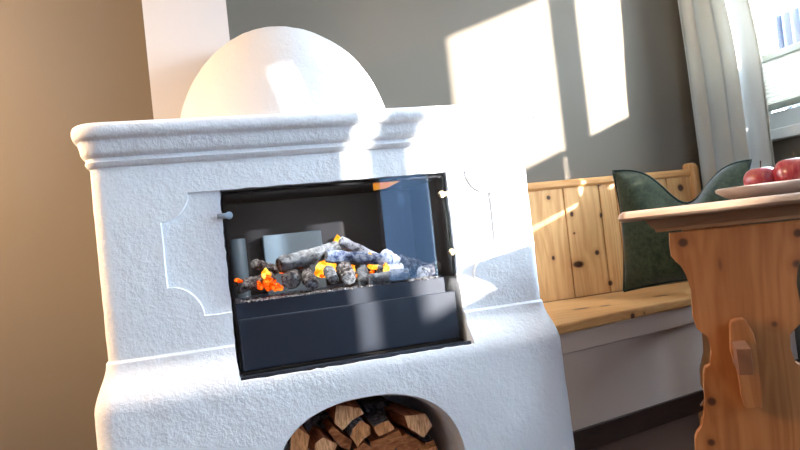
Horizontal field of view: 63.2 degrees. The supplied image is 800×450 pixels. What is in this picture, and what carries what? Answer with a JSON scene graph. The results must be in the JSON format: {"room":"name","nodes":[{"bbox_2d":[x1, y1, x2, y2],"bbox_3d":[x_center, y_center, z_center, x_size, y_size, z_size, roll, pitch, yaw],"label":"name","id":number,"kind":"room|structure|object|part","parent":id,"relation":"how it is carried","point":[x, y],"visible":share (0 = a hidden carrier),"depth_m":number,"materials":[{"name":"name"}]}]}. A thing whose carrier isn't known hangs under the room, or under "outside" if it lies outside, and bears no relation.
{"room":"traditional dwelling","nodes":[
{"label":"traditional dwelling","id":0,"kind":"room"},
{"bbox_2d":[142,0,229,119],"bbox_3d":[-0.811,-0.879,2.434,0.289,1.307,0.180,-6,-2,-17],"label":"chimney","id":1,"kind":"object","parent":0,"point":[181,36],"depth_m":2.33,"materials":[{"name":"white paint"}]},
{"bbox_2d":[0,0,702,449],"bbox_3d":[-0.728,-0.308,2.623,5.170,2.450,0.200,-6,-2,-17],"label":"wall","id":2,"kind":"structure","parent":0,"point":[607,81],"depth_m":2.57,"materials":[{"name":"beige paint"}]},
{"bbox_3d":[1.979,-1.753,0.778,0.022,0.022,4.980,-6,-2,-17],"label":"curtain rod","id":3,"kind":"object","parent":2,"relation":"attached to","visible":0},
{"bbox_2d":[678,0,774,187],"bbox_3d":[1.422,-0.875,2.937,0.134,1.480,0.420,-6,-2,-17],"label":"curtain","id":4,"kind":"object","parent":3,"relation":"hanging from","point":[722,46],"visible":0.84,"depth_m":2.87,"materials":[{"name":"beige fabric"}]},
{"bbox_2d":[591,412,699,449],"bbox_3d":[0.227,0.795,-0.189,5.170,0.100,6.000,-6,-2,-17],"label":"floor","id":5,"kind":"structure","parent":0,"point":[678,434],"depth_m":2.24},
{"bbox_2d":[71,26,574,449],"bbox_3d":[-0.275,0.082,2.151,1.296,1.550,0.915,-6,-2,-17],"label":"fireplace","id":6,"kind":"object","parent":5,"relation":"on","point":[274,107],"visible":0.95,"depth_m":1.75,"materials":[{"name":"white paint"}]},
{"bbox_2d":[217,172,470,380],"bbox_3d":[-0.184,0.132,1.925,0.660,0.492,0.394,-6,-2,-17],"label":"insert","id":7,"kind":"object","parent":6,"relation":"in","point":[408,217],"visible":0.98,"depth_m":1.86,"materials":[{"name":"black metal"}]},
{"bbox_2d":[281,268,301,288],"bbox_3d":[-0.302,0.144,1.849,0.054,0.069,0.142,-6,-2,-1],"label":"log","id":8,"kind":"object","parent":7,"relation":"in","point":[291,279],"visible":0.73,"depth_m":1.78,"materials":[{"name":"grey wood"}]},
{"bbox_2d":[275,241,340,272],"bbox_3d":[-0.261,0.091,1.870,0.198,0.076,0.055,-5,-2,-36],"label":"log","id":9,"kind":"object","parent":8,"relation":"on","point":[307,257],"visible":0.86,"depth_m":1.84,"materials":[{"name":"grey wood"}]},
{"bbox_2d":[314,260,335,277],"bbox_3d":[-0.220,0.121,1.911,0.072,0.066,0.024,-6,-2,-17],"label":"flame","id":10,"kind":"object","parent":9,"relation":"on","point":[320,266],"visible":0.34,"depth_m":1.90,"materials":[{"name":"yellow"}]},
{"bbox_2d":[235,275,438,302],"bbox_3d":[-0.187,0.185,1.907,0.594,0.010,0.232,-6,-2,-17],"label":"bed","id":11,"kind":"object","parent":7,"relation":"on","point":[307,293],"visible":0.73,"depth_m":1.82,"materials":[{"name":"grey"}]},
{"bbox_2d":[233,271,275,293],"bbox_3d":[-0.401,0.158,1.789,0.040,0.050,0.130,-7,-2,38],"label":"log","id":12,"kind":"object","parent":11,"relation":"on","point":[250,283],"visible":0.71,"depth_m":1.76,"materials":[{"name":"grey wood"}]},
{"bbox_2d":[251,259,278,273],"bbox_3d":[-0.384,0.120,1.853,0.030,0.051,0.094,-7,-2,31],"label":"log","id":13,"kind":"object","parent":12,"relation":"on","point":[256,264],"visible":0.79,"depth_m":1.83,"materials":[{"name":"grey wood"}]},
{"bbox_2d":[257,274,283,291],"bbox_3d":[-0.357,0.160,1.784,0.074,0.052,0.045,-6,-2,-17],"label":"embers","id":14,"kind":"object","parent":11,"relation":"on","point":[268,284],"visible":1,"depth_m":1.77},
{"bbox_2d":[261,268,270,278],"bbox_3d":[-0.369,0.133,1.794,0.028,0.031,0.009,-6,-2,-17],"label":"flame","id":15,"kind":"object","parent":14,"relation":"on","point":[265,271],"visible":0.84,"depth_m":1.79,"materials":[{"name":"yellow"}]},
{"bbox_2d":[234,270,374,282],"bbox_3d":[-0.241,0.133,1.847,0.458,0.067,0.071,-6,-2,-22],"label":"embers","id":16,"kind":"object","parent":11,"relation":"on","point":[237,280],"visible":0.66,"depth_m":1.86},
{"bbox_2d":[299,266,318,290],"bbox_3d":[-0.262,0.146,1.843,0.045,0.082,0.119,-6,-2,-17],"label":"log","id":17,"kind":"object","parent":11,"relation":"on","point":[308,277],"visible":0.86,"depth_m":1.80,"materials":[{"name":"grey wood"}]},
{"bbox_2d":[323,265,338,283],"bbox_3d":[-0.196,0.140,1.842,0.034,0.053,0.076,-6,-2,-17],"label":"log","id":18,"kind":"object","parent":11,"relation":"on","point":[329,272],"visible":1,"depth_m":1.82,"materials":[{"name":"grey wood"}]},
{"bbox_2d":[336,261,355,284],"bbox_3d":[-0.154,0.134,1.859,0.049,0.078,0.093,-6,-2,-17],"label":"log","id":19,"kind":"object","parent":11,"relation":"on","point":[344,269],"visible":1,"depth_m":1.83,"materials":[{"name":"grey wood"}]},
{"bbox_2d":[355,264,368,285],"bbox_3d":[-0.109,0.143,1.886,0.039,0.075,0.089,-6,-2,-7],"label":"log","id":20,"kind":"object","parent":11,"relation":"on","point":[362,271],"visible":0.86,"depth_m":1.86,"materials":[{"name":"grey wood"}]},
{"bbox_2d":[367,268,409,284],"bbox_3d":[-0.033,0.150,1.861,0.121,0.044,0.043,-6,-2,-17],"label":"log","id":21,"kind":"object","parent":11,"relation":"on","point":[395,275],"visible":0.91,"depth_m":1.85,"materials":[{"name":"grey wood"}]},
{"bbox_2d":[380,249,400,262],"bbox_3d":[-0.034,0.105,1.983,0.068,0.067,0.050,-7,-2,24],"label":"log","id":22,"kind":"object","parent":11,"relation":"on","point":[396,259],"visible":0.37,"depth_m":1.97,"materials":[{"name":"white wood"}]},
{"bbox_2d":[338,236,376,252],"bbox_3d":[-0.099,0.089,1.960,0.180,0.125,0.038,-6,-2,-23],"label":"log","id":23,"kind":"object","parent":22,"relation":"on","point":[346,244],"visible":0.4,"depth_m":1.93,"materials":[{"name":"white wood"}]},
{"bbox_3d":[-0.149,0.024,1.778,0.634,0.291,0.005,-6,-2,-17],"label":"glass pane","id":24,"kind":"part","parent":7,"relation":"part of","materials":[{"name":"clear glass"}]},
{"bbox_2d":[334,234,340,241],"bbox_3d":[-0.190,0.046,1.987,0.034,0.036,0.011,-6,-2,-17],"label":"flame","id":25,"kind":"object","parent":7,"relation":"in","point":[337,237],"visible":0.49,"depth_m":1.99,"materials":[{"name":"yellow"}]},
{"bbox_2d":[235,275,444,321],"bbox_3d":[-0.195,0.213,1.949,0.591,0.051,0.312,-6,-2,-17],"label":"tray","id":26,"kind":"object","parent":7,"relation":"on","point":[416,292],"depth_m":1.80,"materials":[{"name":"black metal"}]},
{"bbox_3d":[-0.130,0.288,1.804,0.610,0.135,0.038,-6,-2,-17],"label":"panel","id":27,"kind":"part","parent":7,"relation":"part of","materials":[{"name":"black metal"}]},
{"bbox_2d":[373,181,398,189],"bbox_3d":[-0.036,-0.113,1.867,0.081,0.021,0.015,-6,-2,-17],"label":"lamp","id":28,"kind":"object","parent":7,"relation":"on","point":[377,185],"depth_m":1.85,"materials":[{"name":"orange"}]},
{"bbox_2d":[376,263,403,272],"bbox_3d":[-0.030,0.131,1.931,0.081,0.036,0.033,-6,-2,-23],"label":"log","id":29,"kind":"object","parent":7,"relation":"on","point":[380,268],"visible":0.59,"depth_m":1.92,"materials":[{"name":"white wood"}]},
{"bbox_2d":[324,250,392,265],"bbox_3d":[-0.120,0.098,1.909,0.206,0.071,0.043,-6,-2,-24],"label":"log","id":30,"kind":"object","parent":29,"relation":"on","point":[331,256],"visible":0.91,"depth_m":1.89,"materials":[{"name":"grey wood"}]},
{"bbox_2d":[368,252,377,269],"bbox_3d":[-0.077,0.105,1.918,0.044,0.054,0.016,-6,-2,-17],"label":"flame","id":31,"kind":"object","parent":30,"relation":"on","point":[372,267],"visible":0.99,"depth_m":1.91,"materials":[{"name":"yellow"}]},
{"bbox_2d":[383,262,389,271],"bbox_3d":[-0.042,0.124,1.911,0.025,0.031,0.009,-6,-2,-17],"label":"flame","id":32,"kind":"object","parent":29,"relation":"on","point":[386,266],"visible":0.92,"depth_m":1.91,"materials":[{"name":"yellow"}]},
{"bbox_2d":[398,254,428,275],"bbox_3d":[0.049,0.134,2.084,0.135,0.092,0.056,-6,-2,-27],"label":"log","id":33,"kind":"object","parent":7,"relation":"on","point":[412,264],"visible":0.56,"depth_m":2.06,"materials":[{"name":"grey wood"}]},
{"bbox_2d":[417,261,441,277],"bbox_3d":[0.102,0.134,1.964,0.044,0.048,0.171,-7,-2,28],"label":"log","id":34,"kind":"object","parent":7,"relation":"on","point":[435,268],"visible":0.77,"depth_m":1.91,"materials":[{"name":"grey wood"}]},
{"bbox_3d":[-0.121,0.772,1.908,0.072,0.076,0.289,-6,-2,-17],"label":"log","id":35,"kind":"object","parent":6,"relation":"in","visible":0},
{"bbox_3d":[-0.119,0.689,1.913,0.072,0.076,0.289,-6,-2,-17],"label":"log","id":36,"kind":"object","parent":35,"relation":"on","visible":0},
{"bbox_2d":[346,439,370,449],"bbox_3d":[-0.141,0.634,1.920,0.051,0.062,0.280,-6,-2,-17],"label":"log","id":37,"kind":"object","parent":36,"relation":"on","point":[364,445],"visible":0.18,"depth_m":1.79,"materials":[{"name":"brown wood"}]},
{"bbox_2d":[344,416,370,446],"bbox_3d":[-0.149,0.574,1.911,0.062,0.079,0.280,-6,-2,-17],"label":"log","id":38,"kind":"object","parent":37,"relation":"on","point":[356,429],"visible":0.42,"depth_m":1.78,"materials":[{"name":"brown wood"}]},
{"bbox_3d":[-0.041,0.764,1.932,0.072,0.076,0.289,-6,-2,-17],"label":"log","id":39,"kind":"object","parent":6,"relation":"in","visible":0},
{"bbox_3d":[-0.038,0.681,1.937,0.072,0.076,0.289,-6,-2,-17],"label":"log","id":40,"kind":"object","parent":39,"relation":"on","visible":0},
{"bbox_2d":[364,421,402,449],"bbox_3d":[-0.074,0.621,1.951,0.103,0.068,0.280,-6,-2,-17],"label":"log","id":41,"kind":"object","parent":40,"relation":"on","point":[392,439],"visible":0.31,"depth_m":1.82,"materials":[{"name":"brown wood"}]},
{"bbox_2d":[356,401,393,435],"bbox_3d":[-0.086,0.561,1.925,0.058,0.051,0.300,-6,-2,-17],"label":"log","id":42,"kind":"object","parent":41,"relation":"on","point":[379,423],"visible":0.62,"depth_m":1.81,"materials":[{"name":"brown wood"}]},
{"bbox_2d":[355,395,389,414],"bbox_3d":[-0.089,0.554,2.008,0.089,0.057,0.200,-6,-2,-17],"label":"log","id":43,"kind":"object","parent":42,"relation":"on","point":[369,404],"visible":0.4,"depth_m":1.92,"materials":[{"name":"black wood"}]},
{"bbox_3d":[0.039,0.756,1.956,0.072,0.076,0.289,-6,-2,-17],"label":"log","id":44,"kind":"object","parent":6,"relation":"in","visible":0},
{"bbox_2d":[407,430,436,449],"bbox_3d":[0.042,0.673,1.961,0.072,0.076,0.289,-6,-2,-17],"label":"log","id":45,"kind":"object","parent":44,"relation":"on","point":[432,446],"visible":0.23,"depth_m":1.84,"materials":[{"name":"brown wood"}]},
{"bbox_2d":[391,423,421,449],"bbox_3d":[-0.013,0.631,1.974,0.082,0.075,0.280,-6,-2,-17],"label":"log","id":46,"kind":"object","parent":45,"relation":"on","point":[410,442],"visible":0.3,"depth_m":1.84,"materials":[{"name":"brown wood"}]},
{"bbox_2d":[383,400,431,436],"bbox_3d":[-0.024,0.568,1.953,0.078,0.083,0.326,-5,-2,-30],"label":"log","id":47,"kind":"object","parent":46,"relation":"on","point":[406,418],"visible":0.58,"depth_m":1.83,"materials":[{"name":"brown wood"}]},
{"bbox_2d":[409,431,434,444],"bbox_3d":[0.049,0.651,2.001,0.050,0.049,0.280,-6,-2,-17],"label":"log","id":48,"kind":"object","parent":45,"relation":"on","point":[425,440],"visible":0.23,"depth_m":1.89,"materials":[{"name":"brown wood"}]},
{"bbox_2d":[527,163,799,449],"bbox_3d":[1.006,0.234,2.635,1.442,0.993,0.688,-6,-2,-17],"label":"bench","id":49,"kind":"object","parent":5,"relation":"on","point":[632,359],"visible":0.51,"depth_m":2.47,"materials":[{"name":"brown wood"}]},
{"bbox_3d":[0.778,-0.186,2.923,1.240,0.042,0.055,-6,-2,-17],"label":"rail","id":50,"kind":"part","parent":49,"relation":"part of","materials":[{"name":"brown wood"}]},
{"bbox_3d":[1.016,0.306,2.611,1.432,0.035,0.645,-6,-2,-17],"label":"seat","id":51,"kind":"part","parent":49,"relation":"part of","materials":[{"name":"brown wood"}]},
{"bbox_2d":[612,159,751,291],"bbox_3d":[1.135,-0.003,2.637,0.542,0.528,0.228,-7,-2,38],"label":"throw pillow","id":52,"kind":"object","parent":49,"relation":"on","point":[648,261],"visible":0.59,"depth_m":2.68,"materials":[{"name":"green fabric"}]},
{"bbox_3d":[1.412,-0.021,3.092,0.038,0.553,0.068,-6,-2,-17],"label":"post","id":53,"kind":"part","parent":49,"relation":"part of","materials":[{"name":"brown wood"}]},
{"bbox_2d":[618,192,799,449],"bbox_3d":[0.979,0.323,1.909,0.522,0.783,1.070,-7,-2,21],"label":"trestle table","id":54,"kind":"object","parent":5,"relation":"on","point":[742,279],"visible":1,"depth_m":1.54,"materials":[{"name":"brown wood"}]},
{"bbox_3d":[1.114,0.307,2.255,0.204,0.634,0.034,-7,-2,21],"label":"panel","id":55,"kind":"part","parent":54,"relation":"part of","materials":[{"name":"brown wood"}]},
{"bbox_3d":[0.842,0.318,1.562,0.277,0.634,0.225,-6,-2,-17],"label":"panel","id":56,"kind":"part","parent":54,"relation":"part of","materials":[{"name":"brown wood"}]},
{"bbox_2d":[715,179,799,199],"bbox_3d":[0.951,-0.091,1.650,0.270,0.032,0.240,-7,-2,21],"label":"serving plate","id":57,"kind":"object","parent":54,"relation":"on","point":[787,186],"visible":0.84,"depth_m":1.57,"materials":[{"name":"beige ceramic"}]},
{"bbox_2d":[743,161,774,184],"bbox_3d":[0.924,-0.123,1.660,0.085,0.083,0.085,-6,-2,-17],"label":"apple","id":58,"kind":"object","parent":57,"relation":"on","point":[764,174],"visible":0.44,"depth_m":1.63,"materials":[{"name":"red food"}]},
{"bbox_2d":[773,151,799,181],"bbox_3d":[0.977,-0.136,1.607,0.099,0.093,0.099,-6,-2,-17],"label":"apple","id":59,"kind":"object","parent":57,"relation":"on","point":[787,169],"visible":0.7,"depth_m":1.58,"materials":[{"name":"red food"}]},
{"bbox_2d":[740,0,799,358],"bbox_3d":[2.409,-0.710,0.540,0.200,2.450,5.600,-6,-2,-17],"label":"wall","id":60,"kind":"structure","parent":0,"point":[783,149],"depth_m":2.82,"materials":[{"name":"beige paint"}]},
{"bbox_2d":[750,0,799,141],"bbox_3d":[1.835,-0.997,2.112,0.150,1.170,1.862,-6,-2,-17],"label":"window","id":61,"kind":"structure","parent":60,"relation":"in","point":[781,67],"depth_m":2.83,"materials":[{"name":"white paint"}]},
{"bbox_3d":[1.739,-0.651,2.552,0.028,0.251,0.754,-6,-2,-17],"label":"blind rail","id":62,"kind":"part","parent":61,"relation":"part of","materials":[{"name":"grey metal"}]},
{"bbox_2d":[763,50,799,104],"bbox_3d":[1.741,-0.651,2.552,0.012,0.195,0.754,-6,-2,-17],"label":"blind","id":63,"kind":"object","parent":61,"relation":"attached to","point":[781,69],"depth_m":2.82,"materials":[{"name":"fabric"}]},
{"bbox_3d":[1.875,-0.438,2.091,0.105,0.048,1.862,-6,-2,-17],"label":"sill","id":64,"kind":"part","parent":61,"relation":"part of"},
{"bbox_3d":[-0.281,0.789,1.860,0.072,0.076,0.289,-6,-2,-17],"label":"log","id":65,"kind":"object","parent":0,"visible":0},
{"bbox_3d":[-0.279,0.706,1.865,0.072,0.076,0.289,-6,-2,-17],"label":"log","id":66,"kind":"object","parent":65,"relation":"on","visible":0},
{"bbox_2d":[288,425,309,449],"bbox_3d":[-0.308,0.583,1.874,0.055,0.074,0.280,-6,-2,-17],"label":"log","id":67,"kind":"object","parent":66,"relation":"on","point":[299,440],"visible":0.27,"depth_m":1.74,"materials":[{"name":"brown wood"}]},
{"bbox_2d":[302,424,336,449],"bbox_3d":[-0.241,0.605,1.882,0.070,0.060,0.280,-6,-2,-17],"label":"log","id":68,"kind":"object","parent":66,"relation":"on","point":[319,439],"visible":0.62,"depth_m":1.77,"materials":[{"name":"brown wood"}]},
{"bbox_2d":[303,410,331,431],"bbox_3d":[-0.261,0.583,1.977,0.086,0.058,0.200,-6,-2,-17],"label":"log","id":69,"kind":"object","parent":68,"relation":"on","point":[317,420],"visible":0.33,"depth_m":1.88,"materials":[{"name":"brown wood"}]},
{"bbox_3d":[-0.201,0.780,1.884,0.072,0.076,0.289,-6,-2,-17],"label":"log","id":70,"kind":"object","parent":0,"visible":0},
{"bbox_3d":[-0.199,0.698,1.889,0.072,0.076,0.289,-6,-2,-17],"label":"log","id":71,"kind":"object","parent":70,"relation":"on","visible":0},
{"bbox_2d":[323,418,351,449],"bbox_3d":[-0.197,0.592,1.912,0.072,0.074,0.280,-6,-2,-17],"label":"log","id":72,"kind":"object","parent":71,"relation":"on","point":[341,437],"visible":0.63,"depth_m":1.78,"materials":[{"name":"brown wood"}]},
{"bbox_2d":[325,400,363,429],"bbox_3d":[-0.177,0.528,1.911,0.086,0.080,0.260,-6,-2,-17],"label":"log","id":73,"kind":"object","parent":72,"relation":"on","point":[342,414],"visible":0.52,"depth_m":1.79,"materials":[{"name":"brown wood"}]},
{"label":"outside","id":74,"kind":"structure","parent":0,"visible":0},
{"bbox_3d":[25.824,-0.909,23.291,57.280,0.100,90.000,-6,-2,-17],"label":"ground","id":75,"kind":"structure","parent":74,"visible":0},
{"bbox_2d":[775,5,799,108],"bbox_3d":[7.832,-1.486,8.361,2.000,4.212,4.712,-6,-2,-17],"label":"shed","id":76,"kind":"object","parent":75,"relation":"on","point":[788,22],"visible":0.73,"depth_m":10.22,"materials":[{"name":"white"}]}
]}

